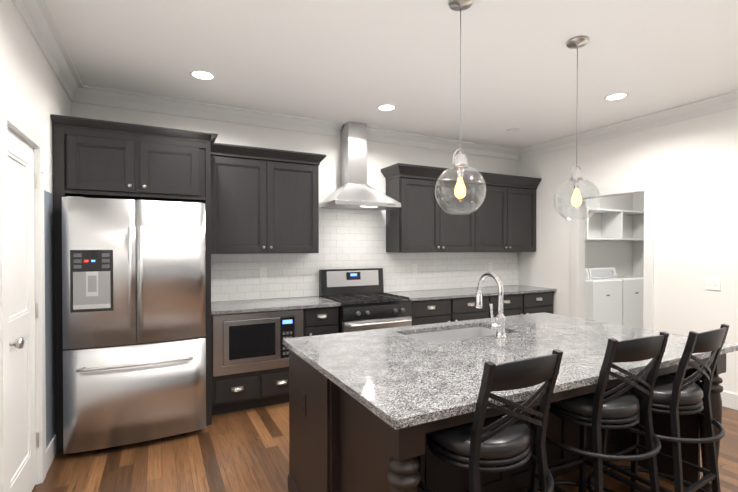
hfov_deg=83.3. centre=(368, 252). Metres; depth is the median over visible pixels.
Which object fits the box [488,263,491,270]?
electrical outlet
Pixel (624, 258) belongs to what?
wall
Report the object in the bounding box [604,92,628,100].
recessed light
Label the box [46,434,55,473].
baseboard
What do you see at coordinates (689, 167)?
wall
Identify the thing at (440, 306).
base cabinet
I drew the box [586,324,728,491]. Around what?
bar stool
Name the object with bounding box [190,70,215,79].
recessed light
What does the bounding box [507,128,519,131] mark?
ceiling vent
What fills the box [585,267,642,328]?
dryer
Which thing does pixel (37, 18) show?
crown molding
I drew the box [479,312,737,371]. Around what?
island countertop
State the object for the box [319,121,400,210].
range hood
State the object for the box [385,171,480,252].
upper cabinet
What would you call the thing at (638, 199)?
wall
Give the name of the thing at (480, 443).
bar stool
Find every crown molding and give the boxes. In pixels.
[11,0,86,103]
[87,86,343,136]
[367,127,518,159]
[519,90,737,159]
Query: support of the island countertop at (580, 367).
on the kitchen island
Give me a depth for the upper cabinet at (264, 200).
3.92 m
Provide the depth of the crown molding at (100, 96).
3.96 m
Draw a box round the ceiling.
[45,0,737,148]
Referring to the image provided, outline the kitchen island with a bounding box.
[288,324,729,491]
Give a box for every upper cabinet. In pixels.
[211,143,325,253]
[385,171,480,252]
[481,179,536,251]
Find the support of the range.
on the floor
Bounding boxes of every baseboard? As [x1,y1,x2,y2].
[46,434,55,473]
[720,391,737,409]
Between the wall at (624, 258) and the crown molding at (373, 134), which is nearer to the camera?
the crown molding at (373, 134)
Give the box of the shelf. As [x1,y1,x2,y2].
[585,208,643,240]
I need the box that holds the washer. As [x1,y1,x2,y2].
[585,269,621,324]
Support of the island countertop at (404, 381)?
on the kitchen island
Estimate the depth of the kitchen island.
2.16 m
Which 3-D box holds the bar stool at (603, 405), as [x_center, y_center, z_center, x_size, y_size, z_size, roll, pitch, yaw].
[1.059,0.881,1.972,0.630,1.059,0.630,0,1,-24]
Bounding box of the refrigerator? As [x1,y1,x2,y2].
[62,196,205,453]
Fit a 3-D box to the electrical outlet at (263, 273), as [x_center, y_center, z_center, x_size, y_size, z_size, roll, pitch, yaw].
[-1.080,0.216,4.244,0.070,0.115,0.008,0,1,-27]
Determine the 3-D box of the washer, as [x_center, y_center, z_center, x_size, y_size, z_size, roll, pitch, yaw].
[3.367,0.820,6.432,0.685,1.090,0.702,0,1,-27]
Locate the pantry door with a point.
(22, 176)
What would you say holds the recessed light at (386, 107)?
in the ceiling
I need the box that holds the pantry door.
[7,127,42,491]
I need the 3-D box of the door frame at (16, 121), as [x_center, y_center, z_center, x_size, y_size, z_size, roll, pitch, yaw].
[-1.904,0.344,2.207,0.138,2.125,0.800,0,1,-27]
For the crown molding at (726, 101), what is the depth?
4.35 m
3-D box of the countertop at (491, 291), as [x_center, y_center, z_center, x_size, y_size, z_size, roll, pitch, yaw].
[1.270,0.488,5.091,2.222,0.030,0.639,0,1,-27]
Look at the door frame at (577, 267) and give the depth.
4.69 m
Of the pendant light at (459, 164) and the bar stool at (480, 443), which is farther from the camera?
the pendant light at (459, 164)
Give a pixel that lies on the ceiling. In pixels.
(346, 61)
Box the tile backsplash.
[211,208,517,301]
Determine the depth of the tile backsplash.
4.69 m
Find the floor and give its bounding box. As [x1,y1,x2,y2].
[32,402,737,491]
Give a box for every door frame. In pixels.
[0,93,45,491]
[570,180,654,329]
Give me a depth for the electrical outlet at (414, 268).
5.08 m
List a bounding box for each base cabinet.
[211,296,340,414]
[399,297,495,325]
[496,293,553,315]
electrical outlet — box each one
[260,267,266,278]
[412,264,416,273]
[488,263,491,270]
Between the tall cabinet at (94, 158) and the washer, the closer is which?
the tall cabinet at (94, 158)
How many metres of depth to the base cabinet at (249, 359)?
3.65 m
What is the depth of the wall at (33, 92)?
2.37 m
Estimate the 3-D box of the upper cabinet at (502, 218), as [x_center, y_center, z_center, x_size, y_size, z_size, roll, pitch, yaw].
[1.680,-0.437,5.474,1.135,0.870,0.330,0,1,-27]
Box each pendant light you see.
[435,0,485,214]
[553,36,600,219]
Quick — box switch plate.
[705,277,719,289]
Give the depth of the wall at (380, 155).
4.52 m
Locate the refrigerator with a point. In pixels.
(134, 312)
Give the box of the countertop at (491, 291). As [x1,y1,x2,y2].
[389,285,555,300]
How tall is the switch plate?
0.116 m
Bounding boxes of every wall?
[0,0,70,405]
[71,102,517,301]
[518,107,737,393]
[585,194,632,276]
[632,193,643,276]
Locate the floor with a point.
(246, 450)
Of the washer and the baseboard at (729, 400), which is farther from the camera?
the washer
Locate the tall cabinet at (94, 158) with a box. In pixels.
[44,114,217,452]
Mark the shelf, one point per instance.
(611, 224)
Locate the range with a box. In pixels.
[319,268,411,332]
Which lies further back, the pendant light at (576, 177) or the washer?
the washer
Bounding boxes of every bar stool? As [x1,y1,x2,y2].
[417,349,562,491]
[526,331,668,491]
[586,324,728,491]
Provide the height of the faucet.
0.392 m
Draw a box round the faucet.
[475,272,505,337]
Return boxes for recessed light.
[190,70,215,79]
[377,104,396,110]
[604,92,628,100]
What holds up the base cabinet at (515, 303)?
on the floor

